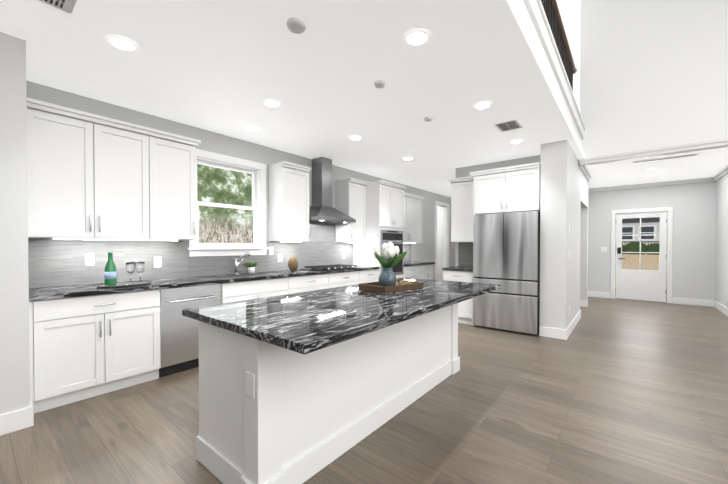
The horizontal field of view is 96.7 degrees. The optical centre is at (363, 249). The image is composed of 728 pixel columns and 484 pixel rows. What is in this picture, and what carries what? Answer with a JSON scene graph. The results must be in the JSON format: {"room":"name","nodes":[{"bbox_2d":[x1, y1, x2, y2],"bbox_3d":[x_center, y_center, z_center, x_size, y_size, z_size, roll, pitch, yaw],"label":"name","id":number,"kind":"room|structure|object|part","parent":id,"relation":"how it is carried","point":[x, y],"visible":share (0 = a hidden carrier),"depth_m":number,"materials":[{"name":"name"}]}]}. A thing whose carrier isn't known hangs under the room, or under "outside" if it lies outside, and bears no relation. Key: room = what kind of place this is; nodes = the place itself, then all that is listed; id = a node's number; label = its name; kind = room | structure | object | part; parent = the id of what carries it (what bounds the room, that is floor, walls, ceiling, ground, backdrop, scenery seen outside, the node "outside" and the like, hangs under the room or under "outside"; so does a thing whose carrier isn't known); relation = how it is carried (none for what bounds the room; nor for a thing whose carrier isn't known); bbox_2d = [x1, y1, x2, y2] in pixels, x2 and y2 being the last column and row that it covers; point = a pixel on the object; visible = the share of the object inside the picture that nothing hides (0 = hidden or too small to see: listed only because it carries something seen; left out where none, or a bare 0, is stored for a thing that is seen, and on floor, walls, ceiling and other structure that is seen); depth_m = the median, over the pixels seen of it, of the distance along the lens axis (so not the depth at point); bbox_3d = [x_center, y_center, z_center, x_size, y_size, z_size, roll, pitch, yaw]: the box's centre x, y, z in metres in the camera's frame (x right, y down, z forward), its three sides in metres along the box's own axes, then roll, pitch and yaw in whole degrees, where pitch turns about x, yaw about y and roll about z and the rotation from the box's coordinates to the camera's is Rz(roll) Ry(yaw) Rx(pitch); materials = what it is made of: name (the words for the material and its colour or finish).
{"room":"kitchen","nodes":[
{"label":"kitchen","id":0,"kind":"room"},
{"bbox_2d":[0,32,29,414],"bbox_3d":[-4.423,-0.087,0.542,0.940,2.740,5.295,1,1,39],"label":"wall","id":1,"kind":"structure","parent":0,"point":[14,343],"depth_m":2.25,"materials":[{"name":"grey paint"}]},
{"bbox_2d":[0,404,33,435],"bbox_3d":[-4.048,1.216,0.263,0.019,0.140,5.311,1,1,39],"label":"baseboard","id":2,"kind":"structure","parent":1,"relation":"attached to","point":[16,420],"depth_m":2.25,"materials":[{"name":"white wood"}]},
{"bbox_2d":[26,80,454,279],"bbox_3d":[0.037,-0.155,6.659,0.150,2.740,9.825,1,1,39],"label":"wall","id":3,"kind":"structure","parent":0,"point":[218,143],"depth_m":4.43,"materials":[{"name":"grey paint"}]},
{"bbox_2d":[85,253,94,264],"bbox_3d":[-2.684,0.097,3.168,0.006,0.115,0.070,1,1,39],"label":"electrical outlet","id":4,"kind":"object","parent":3,"relation":"attached to","point":[89,258],"visible":1,"depth_m":3.16,"materials":[{"name":"white plastic"}]},
{"bbox_2d":[27,98,200,239],"bbox_3d":[-2.409,-0.663,3.226,0.366,1.117,1.380,1,1,39],"label":"upper cabinet","id":5,"kind":"object","parent":3,"relation":"attached to","point":[91,176],"visible":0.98,"depth_m":3.01,"materials":[{"name":"white wood"}]},
{"bbox_2d":[53,238,414,243],"bbox_3d":[-0.759,-0.120,5.235,0.030,0.010,6.200,1,1,39],"label":"under-cabinet light","id":6,"kind":"object","parent":5,"relation":"attached to","point":[149,240],"visible":0.85,"depth_m":3.21,"materials":[{"name":"white plastic"}]},
{"bbox_2d":[154,257,160,266],"bbox_3d":[-2.312,0.141,3.627,0.006,0.115,0.070,1,1,39],"label":"electrical outlet","id":7,"kind":"object","parent":3,"relation":"attached to","point":[157,261],"visible":1,"depth_m":3.62,"materials":[{"name":"white plastic"}]},
{"bbox_2d":[188,149,268,256],"bbox_3d":[-1.811,-0.577,4.339,0.200,1.315,1.110,1,1,39],"label":"window","id":8,"kind":"structure","parent":3,"relation":"in","point":[261,247],"depth_m":4.42,"materials":[{"name":"white wood"}]},
{"bbox_3d":[-1.844,-0.587,4.366,0.065,1.090,0.865,1,1,39],"label":"window sashes","id":9,"kind":"part","parent":8,"relation":"part of","materials":[{"name":"white wood"}]},
{"bbox_2d":[269,247,273,254],"bbox_3d":[-1.370,0.019,4.786,0.006,0.115,0.070,1,1,39],"label":"light switch","id":10,"kind":"object","parent":3,"relation":"attached to","point":[271,251],"visible":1,"depth_m":4.78,"materials":[{"name":"white plastic"}]},
{"bbox_2d":[278,254,281,261],"bbox_3d":[-1.272,0.127,4.907,0.006,0.115,0.070,1,1,39],"label":"electrical outlet","id":11,"kind":"object","parent":3,"relation":"attached to","point":[279,257],"visible":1,"depth_m":4.90,"materials":[{"name":"white plastic"}]},
{"bbox_2d":[269,161,310,241],"bbox_3d":[-1.101,-0.681,4.837,0.366,1.117,0.500,1,1,39],"label":"upper cabinet","id":12,"kind":"object","parent":3,"relation":"attached to","point":[288,201],"visible":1,"depth_m":4.70,"materials":[{"name":"white wood"}]},
{"bbox_2d":[309,157,355,223],"bbox_3d":[-0.602,-0.980,5.336,0.485,1.056,0.880,1,1,39],"label":"range hood","id":13,"kind":"object","parent":3,"relation":"attached to","point":[322,210],"visible":0.81,"depth_m":5.31,"materials":[{"name":"silver metal"}]},
{"bbox_2d":[336,178,366,241],"bbox_3d":[-0.223,-0.693,5.918,0.366,1.117,0.465,1,1,39],"label":"upper cabinet","id":14,"kind":"object","parent":3,"relation":"attached to","point":[350,197],"visible":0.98,"depth_m":5.79,"materials":[{"name":"white wood"}]},
{"bbox_2d":[404,193,424,242],"bbox_3d":[0.882,-0.693,7.278,0.366,1.087,1.330,1,1,39],"label":"upper cabinet","id":15,"kind":"object","parent":3,"relation":"attached to","point":[412,218],"visible":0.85,"depth_m":7.33,"materials":[{"name":"white wood"}]},
{"bbox_2d":[0,288,727,483],"bbox_3d":[1.815,1.277,3.353,13.200,0.050,17.500,1,1,39],"label":"floor","id":16,"kind":"structure","parent":0,"point":[618,391],"depth_m":2.36,"materials":[{"name":"brown wood"}]},
{"bbox_2d":[29,290,163,413],"bbox_3d":[-2.476,0.818,2.961,0.617,0.876,0.892,1,1,39],"label":"base cabinet","id":17,"kind":"object","parent":16,"relation":"on","point":[88,338],"depth_m":2.72,"materials":[{"name":"white wood"}]},
{"bbox_2d":[29,266,379,301],"bbox_3d":[-1.358,0.346,4.312,0.644,0.038,4.406,1,1,39],"label":"countertop","id":18,"kind":"structure","parent":17,"relation":"on","point":[36,293],"depth_m":3.22,"materials":[{"name":"black stone"}]},
{"bbox_2d":[96,282,150,287],"bbox_3d":[-2.257,0.334,3.055,0.258,0.014,0.430,1,1,39],"label":"tray","id":19,"kind":"object","parent":18,"relation":"on","point":[122,285],"visible":0.85,"depth_m":2.99,"materials":[{"name":"grey metal"}]},
{"bbox_2d":[104,252,116,285],"bbox_3d":[-2.326,0.176,2.968,0.090,0.300,0.090,1,1,39],"label":"bottle","id":20,"kind":"object","parent":19,"relation":"on","point":[110,275],"visible":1,"depth_m":2.94,"materials":[{"name":"green glass"}]},
{"bbox_2d":[126,262,134,283],"bbox_3d":[-2.216,0.223,3.073,0.076,0.205,0.076,1,1,39],"label":"wine glass","id":21,"kind":"object","parent":19,"relation":"on","point":[130,267],"visible":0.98,"depth_m":3.05,"materials":[{"name":"clear glass"}]},
{"bbox_2d":[135,262,144,282],"bbox_3d":[-2.190,0.222,3.168,0.076,0.205,0.076,1,1,39],"label":"wine glass","id":22,"kind":"object","parent":19,"relation":"on","point":[140,267],"visible":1,"depth_m":3.15,"materials":[{"name":"clear glass"}]},
{"bbox_2d":[214,252,278,278],"bbox_3d":[-1.514,0.180,4.112,0.462,0.297,0.740,1,1,39],"label":"sink faucet","id":23,"kind":"object","parent":18,"relation":"on","point":[236,274],"visible":1,"depth_m":4.18,"materials":[{"name":"silver metal"}]},
{"bbox_2d":[243,262,256,273],"bbox_3d":[-1.538,0.242,4.410,0.153,0.167,0.187,1,1,39],"label":"plant pot","id":24,"kind":"object","parent":18,"relation":"on","point":[251,267],"visible":1,"depth_m":4.39,"materials":[{"name":"white ceramic"}]},
{"bbox_2d":[288,256,298,270],"bbox_3d":[-1.054,0.211,4.821,0.160,0.220,0.160,1,1,39],"label":"vase","id":25,"kind":"object","parent":18,"relation":"on","point":[293,264],"visible":1,"depth_m":4.77,"materials":[{"name":"brown ceramic"}]},
{"bbox_2d":[300,264,360,270],"bbox_3d":[-0.530,0.291,5.292,0.500,0.049,0.890,1,1,39],"label":"gas cooktop","id":26,"kind":"object","parent":18,"relation":"in","point":[329,267],"visible":1,"depth_m":5.14,"materials":[{"name":"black metal"}]},
{"bbox_2d":[164,282,227,375],"bbox_3d":[-2.003,0.812,3.544,0.617,0.876,0.732,1,1,39],"label":"dishwasher","id":27,"kind":"object","parent":16,"relation":"on","point":[181,333],"depth_m":3.29,"materials":[{"name":"silver metal"}]},
{"bbox_2d":[228,278,291,302],"bbox_3d":[-1.525,0.805,4.133,0.617,0.876,0.911,1,1,39],"label":"base cabinet","id":28,"kind":"object","parent":16,"relation":"on","point":[237,291],"depth_m":3.95,"materials":[{"name":"white wood"}]},
{"bbox_2d":[292,274,331,293],"bbox_3d":[-1.023,0.799,4.750,0.617,0.876,0.801,1,1,39],"label":"base cabinet","id":29,"kind":"object","parent":16,"relation":"on","point":[310,282],"depth_m":4.60,"materials":[{"name":"white wood"}]},
{"bbox_2d":[192,302,459,483],"bbox_3d":[-0.023,0.822,2.651,0.697,0.876,2.372,1,1,39],"label":"kitchen island","id":30,"kind":"object","parent":16,"relation":"on","point":[299,388],"depth_m":1.86,"materials":[{"name":"white wood"}]},
{"bbox_2d":[182,278,500,357],"bbox_3d":[0.123,0.366,2.527,1.100,0.038,2.460,1,1,39],"label":"island countertop","id":31,"kind":"structure","parent":30,"relation":"on","point":[309,322],"depth_m":1.85,"materials":[{"name":"black stone"}]},
{"bbox_2d":[358,280,423,292],"bbox_3d":[0.240,0.318,2.830,0.500,0.050,0.320,-1,1,-43],"label":"wood tray","id":32,"kind":"object","parent":31,"relation":"on","point":[374,287],"visible":0.83,"depth_m":2.70,"materials":[{"name":"brown wood"}]},
{"bbox_2d":[373,242,406,286],"bbox_3d":[0.193,0.131,2.755,0.270,0.399,0.319,1,1,39],"label":"vase","id":33,"kind":"object","parent":32,"relation":"on","point":[387,276],"visible":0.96,"depth_m":2.73,"materials":[{"name":"blue glass"}]},
{"bbox_2d":[395,280,411,285],"bbox_3d":[0.333,0.304,2.926,0.215,0.050,0.182,1,1,39],"label":"garland","id":34,"kind":"object","parent":32,"relation":"on","point":[402,282],"visible":0.48,"depth_m":2.87,"materials":[{"name":"brown wood"}]},
{"bbox_2d":[332,270,359,287],"bbox_3d":[-0.544,0.792,5.340,0.617,0.876,0.720,1,1,39],"label":"base cabinet","id":35,"kind":"object","parent":16,"relation":"on","point":[353,276],"depth_m":5.17,"materials":[{"name":"white wood"}]},
{"bbox_2d":[360,270,377,282],"bbox_3d":[-0.148,0.787,5.827,0.617,0.876,0.535,1,1,39],"label":"base cabinet","id":36,"kind":"object","parent":16,"relation":"on","point":[366,276],"depth_m":5.61,"materials":[{"name":"white wood"}]},
{"bbox_2d":[353,180,405,278],"bbox_3d":[0.321,-0.018,6.333,0.696,2.475,0.845,1,1,39],"label":"tall cabinet","id":37,"kind":"object","parent":16,"relation":"on","point":[384,211],"visible":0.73,"depth_m":6.00,"materials":[{"name":"white wood"}]},
{"bbox_2d":[404,266,419,278],"bbox_3d":[0.780,0.774,6.971,0.617,0.876,0.701,1,1,39],"label":"base cabinet","id":38,"kind":"object","parent":16,"relation":"on","point":[409,271],"depth_m":6.76,"materials":[{"name":"white wood"}]},
{"bbox_2d":[404,262,431,265],"bbox_3d":[0.983,0.314,7.194,0.644,0.038,1.311,1,1,39],"label":"countertop","id":39,"kind":"structure","parent":38,"relation":"on","point":[405,263],"depth_m":7.07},
{"bbox_2d":[420,262,434,279],"bbox_3d":[1.168,0.769,7.448,0.617,0.876,0.649,1,1,39],"label":"base cabinet","id":40,"kind":"object","parent":16,"relation":"on","point":[426,272],"depth_m":7.24,"materials":[{"name":"white wood"}]},
{"bbox_2d":[444,270,474,325],"bbox_3d":[1.758,0.789,5.633,0.510,0.876,0.617,1,1,39],"label":"base cabinet","id":41,"kind":"object","parent":16,"relation":"on","point":[465,308],"depth_m":5.34,"materials":[{"name":"white wood"}]},
{"bbox_2d":[442,266,472,269],"bbox_3d":[1.744,0.332,5.622,0.525,0.038,0.644,1,1,39],"label":"countertop","id":42,"kind":"structure","parent":41,"relation":"on","point":[454,267],"depth_m":5.50,"materials":[{"name":"black stone"}]},
{"bbox_2d":[473,211,539,334],"bbox_3d":[2.308,0.334,5.126,0.915,1.773,0.690,1,1,39],"label":"fridge","id":43,"kind":"object","parent":16,"relation":"on","point":[506,251],"visible":0.9,"depth_m":4.81,"materials":[{"name":"silver metal"}]},
{"bbox_2d":[0,0,727,196],"bbox_3d":[-0.615,-1.543,3.763,8.870,0.100,15.120,1,1,39],"label":"ceiling","id":44,"kind":"structure","parent":0,"point":[225,67],"depth_m":2.77,"materials":[{"name":"white paint"}]},
{"bbox_2d":[38,0,76,13],"bbox_3d":[-1.852,-1.466,1.844,0.170,0.009,0.300,1,1,39],"label":"ceiling vent","id":45,"kind":"object","parent":44,"relation":"in","point":[67,6],"visible":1,"depth_m":1.93,"materials":[{"name":"white metal"}]},
{"bbox_2d":[105,35,139,51],"bbox_3d":[-1.728,-1.472,2.322,0.200,0.008,0.200,1,1,39],"label":"recessed light","id":46,"kind":"object","parent":44,"relation":"in","point":[122,43],"visible":1,"depth_m":2.31,"materials":[{"name":"white"}]},
{"bbox_2d":[245,126,261,131],"bbox_3d":[-1.369,-1.491,4.002,0.200,0.008,0.200,1,1,39],"label":"recessed light","id":47,"kind":"object","parent":44,"relation":"in","point":[253,128],"visible":1,"depth_m":3.98,"materials":[{"name":"white"}]},
{"bbox_2d":[261,99,281,107],"bbox_3d":[-0.940,-1.483,3.292,0.200,0.008,0.200,1,1,39],"label":"recessed light","id":48,"kind":"object","parent":44,"relation":"in","point":[272,103],"visible":1,"depth_m":3.28,"materials":[{"name":"white"}]},
{"bbox_2d":[286,17,306,33],"bbox_3d":[-0.441,-1.455,2.115,0.130,0.037,0.130,1,1,39],"label":"smoke detector","id":49,"kind":"object","parent":44,"relation":"attached to","point":[296,25],"visible":1,"depth_m":2.09,"materials":[{"name":"white plastic"}]},
{"bbox_2d":[348,135,362,139],"bbox_3d":[-0.117,-1.495,4.338,0.200,0.008,0.200,1,1,39],"label":"recessed light","id":50,"kind":"object","parent":44,"relation":"in","point":[354,137],"visible":1,"depth_m":4.31,"materials":[{"name":"white"}]},
{"bbox_2d":[374,80,384,88],"bbox_3d":[0.141,-1.464,2.879,0.100,0.037,0.100,1,1,39],"label":"smoke detector","id":51,"kind":"object","parent":44,"relation":"attached to","point":[379,84],"visible":1,"depth_m":2.85,"materials":[{"name":"white plastic"}]},
{"bbox_2d":[402,157,413,159],"bbox_3d":[0.729,-1.506,5.364,0.200,0.008,0.200,1,1,39],"label":"recessed light","id":52,"kind":"object","parent":44,"relation":"in","point":[407,158],"visible":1,"depth_m":5.34,"materials":[{"name":"white"}]},
{"bbox_2d":[403,28,431,46],"bbox_3d":[0.369,-1.472,2.255,0.200,0.008,0.200,1,1,39],"label":"recessed light","id":53,"kind":"object","parent":44,"relation":"in","point":[417,37],"visible":1,"depth_m":2.24,"materials":[{"name":"white"}]},
{"bbox_2d":[424,116,431,121],"bbox_3d":[0.728,-1.473,3.665,0.090,0.037,0.090,1,1,39],"label":"smoke detector","id":54,"kind":"object","parent":44,"relation":"attached to","point":[428,119],"visible":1,"depth_m":3.63,"materials":[{"name":"white plastic"}]},
{"bbox_2d":[472,101,492,109],"bbox_3d":[1.224,-1.484,3.339,0.200,0.008,0.200,1,1,39],"label":"recessed light","id":55,"kind":"object","parent":44,"relation":"in","point":[481,105],"visible":1,"depth_m":3.33,"materials":[{"name":"white"}]},
{"bbox_2d":[494,119,522,131],"bbox_3d":[1.748,-1.489,3.905,0.240,0.009,0.320,1,1,39],"label":"ceiling vent","id":56,"kind":"object","parent":44,"relation":"in","point":[509,125],"visible":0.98,"depth_m":3.88,"materials":[{"name":"white metal"}]},
{"bbox_2d":[509,139,524,143],"bbox_3d":[2.115,-1.496,4.483,0.200,0.008,0.200,1,1,39],"label":"recessed light","id":57,"kind":"object","parent":44,"relation":"in","point":[514,141],"visible":1,"depth_m":4.47,"materials":[{"name":"white"}]},
{"bbox_2d":[515,0,585,150],"bbox_3d":[-0.030,-1.758,1.043,0.305,0.390,11.640,1,1,39],"label":"beam","id":58,"kind":"structure","parent":44,"relation":"on","point":[532,12],"depth_m":3.04,"materials":[{"name":"white"}]},
{"bbox_2d":[541,0,576,90],"bbox_3d":[-0.088,-2.471,0.999,0.100,1.037,11.510,1,1,39],"label":"balcony railing","id":59,"kind":"object","parent":58,"relation":"on","point":[552,13],"visible":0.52,"depth_m":4.27,"materials":[{"name":"grey metal"}]},
{"bbox_2d":[632,153,697,162],"bbox_3d":[4.956,-1.505,5.364,0.800,0.009,0.130,1,1,39],"label":"ceiling vent","id":60,"kind":"object","parent":44,"relation":"in","point":[664,158],"visible":1,"depth_m":5.34,"materials":[{"name":"white"}]},
{"bbox_2d":[437,206,442,279],"bbox_3d":[1.463,-0.202,10.953,3.050,2.740,0.120,1,1,39],"label":"wall","id":61,"kind":"structure","parent":0,"point":[439,242],"depth_m":10.12,"materials":[{"name":"grey paint"}]},
{"bbox_2d":[435,201,672,302],"bbox_3d":[4.370,-0.066,8.117,5.040,2.530,1.860,1,1,39],"label":"door frame","id":62,"kind":"structure","parent":61,"relation":"attached to","point":[446,225],"depth_m":7.89,"materials":[{"name":"white wood"}]},
{"bbox_2d":[450,178,477,241],"bbox_3d":[1.850,-0.676,5.729,0.510,1.086,0.327,1,1,39],"label":"upper cabinet","id":63,"kind":"object","parent":0,"relation":"attached to","point":[462,189],"depth_m":5.64,"materials":[{"name":"white wood"}]},
{"bbox_2d":[474,162,539,214],"bbox_3d":[2.335,-0.890,5.146,0.925,0.645,0.617,1,1,39],"label":"upper cabinet","id":64,"kind":"object","parent":0,"relation":"attached to","point":[510,189],"depth_m":4.88,"materials":[{"name":"white wood"}]},
{"bbox_2d":[455,140,573,329],"bbox_3d":[2.277,-0.140,5.294,1.850,2.740,0.720,1,1,39],"label":"wall","id":65,"kind":"structure","parent":0,"point":[555,160],"depth_m":4.55,"materials":[{"name":"grey paint"}]},
{"bbox_2d":[556,0,587,319],"bbox_3d":[0.426,-1.742,2.838,1.690,6.000,15.000,1,1,39],"label":"wall","id":66,"kind":"structure","parent":0,"point":[580,236],"depth_m":5.48,"materials":[{"name":"grey paint"}]},
{"bbox_2d":[539,326,565,339],"bbox_3d":[2.639,1.169,4.540,0.320,0.140,0.016,1,1,39],"label":"baseboard","id":67,"kind":"structure","parent":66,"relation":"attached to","point":[556,333],"depth_m":4.53,"materials":[{"name":"white wood"}]},
{"bbox_2d":[566,310,580,339],"bbox_3d":[3.321,1.163,5.114,0.016,0.140,1.766,1,1,39],"label":"baseboard","id":68,"kind":"structure","parent":66,"relation":"attached to","point":[569,329],"depth_m":4.95,"materials":[{"name":"white wood"}]},
{"bbox_2d":[580,167,590,180],"bbox_3d":[4.245,-1.477,6.187,0.060,0.085,1.590,1,1,39],"label":"crown molding","id":69,"kind":"structure","parent":66,"relation":"attached to","point":[585,171],"depth_m":6.19,"materials":[{"name":"white wood"}]},
{"bbox_2d":[588,181,715,302],"bbox_3d":[5.308,-0.176,8.629,5.550,2.740,0.120,1,1,39],"label":"wall","id":70,"kind":"structure","parent":0,"point":[693,205],"depth_m":7.19,"materials":[{"name":"grey paint"}]},
{"bbox_2d":[588,291,609,297],"bbox_3d":[5.862,1.129,8.106,0.485,0.140,0.016,1,1,39],"label":"baseboard","id":71,"kind":"structure","parent":70,"relation":"attached to","point":[590,293],"depth_m":8.08,"materials":[{"name":"white wood"}]},
{"bbox_2d":[601,247,606,251],"bbox_3d":[5.955,-0.010,8.024,0.120,0.120,0.006,1,1,39],"label":"light switch","id":72,"kind":"object","parent":70,"relation":"attached to","point":[603,249],"visible":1,"depth_m":8.02,"materials":[{"name":"white plastic"}]},
{"bbox_2d":[615,211,666,301],"bbox_3d":[6.503,0.163,7.615,0.909,2.059,0.104,1,1,39],"label":"front door","id":73,"kind":"structure","parent":70,"relation":"in","point":[645,285],"depth_m":7.61,"materials":[{"name":"white wood"}]},
{"bbox_2d":[589,177,710,191],"bbox_3d":[6.486,-1.492,7.542,2.190,0.085,0.060,1,1,39],"label":"crown molding","id":74,"kind":"structure","parent":70,"relation":"attached to","point":[708,179],"depth_m":7.43,"materials":[{"name":"white wood"}]},
{"bbox_2d":[673,297,712,306],"bbox_3d":[7.156,1.141,7.056,0.620,0.140,0.016,1,1,39],"label":"baseboard","id":75,"kind":"structure","parent":70,"relation":"attached to","point":[687,301],"depth_m":7.04,"materials":[{"name":"white wood"}]},
{"bbox_2d":[580,0,727,157],"bbox_3d":[6.182,-1.749,3.406,6.530,6.000,0.140,1,1,39],"label":"wall","id":76,"kind":"structure","parent":0,"point":[653,74],"depth_m":4.83,"materials":[{"name":"white paint"}]},
{"bbox_2d":[579,138,727,166],"bbox_3d":[4.431,-1.462,4.870,2.010,0.085,0.200,1,1,39],"label":"crown molding","id":77,"kind":"structure","parent":76,"relation":"attached to","point":[692,147],"depth_m":4.83,"materials":[{"name":"white wood"}]},
{"bbox_2d":[715,173,727,307],"bbox_3d":[6.406,-0.142,5.484,0.120,2.740,3.620,1,1,39],"label":"wall","id":78,"kind":"structure","parent":0,"point":[721,272],"depth_m":6.37,"materials":[{"name":"grey paint"}]},
{"bbox_2d":[711,165,727,181],"bbox_3d":[6.298,-1.469,5.479,0.060,0.085,3.500,1,1,39],"label":"crown molding","id":79,"kind":"structure","parent":78,"relation":"attached to","point":[724,171],"depth_m":6.37,"materials":[{"name":"white wood"}]},
{"bbox_2d":[713,300,727,315],"bbox_3d":[6.314,1.158,5.495,0.019,0.140,3.500,1,1,39],"label":"baseboard","id":80,"kind":"structure","parent":78,"relation":"attached to","point":[720,307],"depth_m":6.36,"materials":[{"name":"white wood"}]},
{"label":"outside","id":81,"kind":"structure","parent":0,"visible":0},
{"bbox_2d":[615,263,666,287],"bbox_3d":[17.609,1.322,21.848,52.000,0.050,35.875,1,1,39],"label":"ground","id":82,"kind":"structure","parent":81,"point":[643,267],"depth_m":23.07,"materials":[{"name":"beige"}]},
{"bbox_2d":[615,242,666,264],"bbox_3d":[23.307,0.267,28.852,20.000,1.905,2.200,1,1,39],"label":"bushes","id":83,"kind":"object","parent":82,"relation":"on","point":[646,258],"visible":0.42,"depth_m":27.58,"materials":[{"name":"green plant"}]},
{"bbox_2d":[622,211,663,244],"bbox_3d":[24.895,-2.678,30.815,20.050,7.750,2.700,1,1,39],"label":"facade","id":84,"kind":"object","parent":82,"relation":"on","point":[649,225],"visible":0.08,"depth_m":30.04,"materials":[{"name":"grey"}]},
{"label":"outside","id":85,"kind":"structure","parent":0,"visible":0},
{"bbox_2d":[197,164,252,242],"bbox_3d":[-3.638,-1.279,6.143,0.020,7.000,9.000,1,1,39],"label":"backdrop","id":86,"kind":"structure","parent":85,"point":[222,224],"depth_m":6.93,"materials":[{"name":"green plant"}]}
]}

